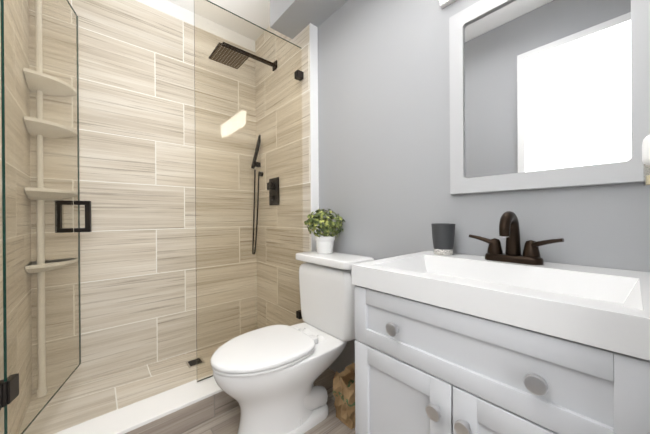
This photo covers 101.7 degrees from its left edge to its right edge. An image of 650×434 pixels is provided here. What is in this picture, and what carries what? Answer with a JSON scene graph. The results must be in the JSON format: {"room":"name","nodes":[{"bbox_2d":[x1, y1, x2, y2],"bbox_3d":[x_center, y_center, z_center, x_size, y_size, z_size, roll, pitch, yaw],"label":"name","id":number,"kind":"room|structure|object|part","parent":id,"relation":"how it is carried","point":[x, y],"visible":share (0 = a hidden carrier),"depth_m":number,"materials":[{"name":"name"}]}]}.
{"room":"bathroom","nodes":[
{"label":"bathroom","id":0,"kind":"room"},
{"bbox_2d":[0,0,31,433],"bbox_3d":[-0.606,-0.307,0.161,0.124,2.950,3.660,0,0,-41],"label":"wall","id":1,"kind":"structure","parent":0,"point":[23,251],"depth_m":1.29,"materials":[{"name":"tile"}]},
{"bbox_2d":[0,0,91,433],"bbox_3d":[-1.372,-0.168,1.343,0.273,2.175,0.697,0,0,-41],"label":"shower door","id":2,"kind":"structure","parent":1,"relation":"attached to","point":[10,391],"depth_m":1.26,"materials":[{"name":"clear glass"}]},
{"bbox_2d":[54,373,238,433],"bbox_3d":[-0.670,1.047,1.450,1.459,0.240,0.180,0,0,-41],"label":"sill","id":3,"kind":"structure","parent":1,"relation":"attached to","point":[183,408],"depth_m":1.30,"materials":[{"name":"white stone"}]},
{"bbox_2d":[29,0,256,394],"bbox_3d":[-1.225,-0.305,2.126,1.764,2.950,0.120,0,0,-41],"label":"wall","id":4,"kind":"structure","parent":0,"point":[141,262],"depth_m":1.95,"materials":[{"name":"tile"}]},
{"bbox_2d":[18,345,354,433],"bbox_3d":[0.024,1.108,0.701,1.524,0.110,3.660,0,0,-41],"label":"floor","id":5,"kind":"structure","parent":0,"point":[68,406],"depth_m":1.58,"materials":[{"name":"tile"}]},
{"bbox_2d":[23,0,77,397],"bbox_3d":[-1.611,-0.307,1.571,0.205,2.739,0.205,0,0,-41],"label":"caddy shelf","id":6,"kind":"object","parent":5,"relation":"on","point":[41,251],"depth_m":1.56,"materials":[{"name":"white plastic"}]},
{"bbox_2d":[186,357,204,367],"bbox_3d":[-0.986,1.104,2.009,0.110,0.004,0.110,0,0,-41],"label":"shower drain","id":7,"kind":"object","parent":5,"relation":"in","point":[193,363],"visible":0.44,"depth_m":2.00,"materials":[{"name":"black metal"}]},
{"bbox_2d":[210,251,373,433],"bbox_3d":[-0.177,0.648,1.427,0.836,0.831,0.500,0,0,-41],"label":"toilet","id":8,"kind":"object","parent":5,"relation":"on","point":[265,378],"visible":0.9,"depth_m":1.31,"materials":[{"name":"white ceramic"}]},
{"bbox_3d":[-0.298,0.652,1.322,0.518,0.051,0.390,0,0,-41],"label":"seat","id":9,"kind":"part","parent":8,"relation":"part of","materials":[{"name":"white plastic"}]},
{"bbox_3d":[-0.208,0.870,1.399,0.736,0.388,0.400,0,0,-41],"label":"bowl","id":10,"kind":"part","parent":8,"relation":"part of","materials":[{"name":"white ceramic"}]},
{"bbox_2d":[304,209,344,253],"bbox_3d":[0.001,0.087,1.692,0.247,0.283,0.259,0,0,-41],"label":"potted plant","id":11,"kind":"object","parent":8,"relation":"on","point":[325,239],"visible":1,"depth_m":1.64,"materials":[{"name":"green plant"}]},
{"bbox_3d":[0.046,0.458,1.621,0.242,0.456,0.500,0,0,-41],"label":"tank","id":12,"kind":"part","parent":8,"relation":"part of","materials":[{"name":"white ceramic"}]},
{"bbox_2d":[333,362,354,429],"bbox_3d":[0.146,0.938,1.407,0.174,0.243,0.146,0,0,-41],"label":"paper bag","id":13,"kind":"object","parent":5,"relation":"on","point":[344,389],"visible":0.46,"depth_m":1.37,"materials":[{"name":"brown paper"}]},
{"bbox_2d":[351,251,649,433],"bbox_3d":[0.530,0.612,0.839,0.566,0.894,0.717,0,0,-41],"label":"bathroom vanity","id":14,"kind":"object","parent":5,"relation":"on","point":[454,343],"visible":1,"depth_m":0.65,"materials":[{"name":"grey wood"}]},
{"bbox_2d":[431,223,454,254],"bbox_3d":[0.523,0.097,1.171,0.098,0.134,0.098,0,0,-41],"label":"cup","id":15,"kind":"object","parent":14,"relation":"on","point":[443,235],"visible":1,"depth_m":1.14,"materials":[{"name":"grey"}]},
{"bbox_2d":[469,211,563,264],"bbox_3d":[0.660,0.071,0.947,0.148,0.185,0.287,0,0,-41],"label":"faucet","id":16,"kind":"object","parent":14,"relation":"on","point":[509,229],"visible":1,"depth_m":0.94,"materials":[{"name":"brown metal"}]},
{"bbox_2d":[167,0,269,40],"bbox_3d":[0.004,-1.737,0.697,1.764,0.100,3.900,0,0,-41],"label":"ceiling","id":17,"kind":"structure","parent":0,"point":[256,12],"depth_m":2.18,"materials":[{"name":"white paint"}]},
{"bbox_2d":[270,0,348,38],"bbox_3d":[0.283,-1.538,1.340,0.261,0.304,1.790,0,0,-41],"label":"soffit beam","id":18,"kind":"structure","parent":17,"relation":"attached to","point":[291,19],"depth_m":1.82,"materials":[{"name":"grey paint"}]},
{"bbox_2d":[318,0,649,372],"bbox_3d":[0.275,-0.315,1.652,0.120,2.950,2.562,0,0,-41],"label":"wall","id":19,"kind":"structure","parent":0,"point":[384,123],"depth_m":1.37,"materials":[{"name":"grey paint"}]},
{"bbox_2d":[255,23,318,328],"bbox_3d":[-0.354,-0.262,2.234,0.066,2.850,0.860,0,0,-41],"label":"wall tiles","id":20,"kind":"structure","parent":19,"relation":"attached to","point":[305,39],"depth_m":2.14,"materials":[{"name":"beige tile"}]},
{"bbox_2d":[209,42,276,70],"bbox_3d":[-0.615,-1.258,2.085,0.511,0.118,0.226,0,0,-41],"label":"shower head","id":21,"kind":"object","parent":20,"relation":"attached to","point":[225,50],"depth_m":2.00},
{"bbox_2d":[194,0,303,381],"bbox_3d":[-0.445,-0.165,1.724,0.741,2.171,0.044,0,0,-41],"label":"glass","id":22,"kind":"object","parent":20,"relation":"attached to","point":[299,75],"visible":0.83,"depth_m":1.66,"materials":[{"name":"clear glass"}]},
{"bbox_2d":[251,134,262,253],"bbox_3d":[-0.617,-0.214,2.439,0.103,1.112,0.091,0,0,-41],"label":"shower","id":23,"kind":"object","parent":20,"relation":"attached to","point":[254,164],"depth_m":2.43,"materials":[{"name":"grey metal"}]},
{"bbox_2d":[267,177,278,205],"bbox_3d":[-0.455,-0.217,2.256,0.058,0.233,0.158,0,0,-41],"label":"shower valve","id":24,"kind":"object","parent":20,"relation":"attached to","point":[272,199],"depth_m":2.24,"materials":[{"name":"black metal"}]},
{"bbox_2d":[440,0,455,8],"bbox_3d":[0.724,-1.052,0.977,0.073,0.160,0.627,0,0,-41],"label":"sconce","id":25,"kind":"object","parent":19,"relation":"attached to","point":[444,3],"visible":0.97,"depth_m":1.20,"materials":[{"name":"white"}]},
{"bbox_2d":[449,0,649,194],"bbox_3d":[0.763,-0.500,0.974,0.024,0.795,0.592,0,0,-41],"label":"mirror","id":26,"kind":"object","parent":19,"relation":"attached to","point":[544,94],"visible":0.92,"depth_m":0.94,"materials":[{"name":"grey mirror"}]},
{"bbox_3d":[0.447,-0.314,0.199,1.524,2.950,0.140,0,0,-41],"label":"wall","id":27,"kind":"structure","parent":0,"visible":0},
{"bbox_2d":[642,135,649,185],"bbox_3d":[0.729,-0.127,0.573,0.080,0.130,0.054,0,0,-41],"label":"air freshener","id":28,"kind":"object","parent":27,"relation":"attached to","point":[646,151],"visible":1,"depth_m":0.58,"materials":[{"name":"white"}]}
]}

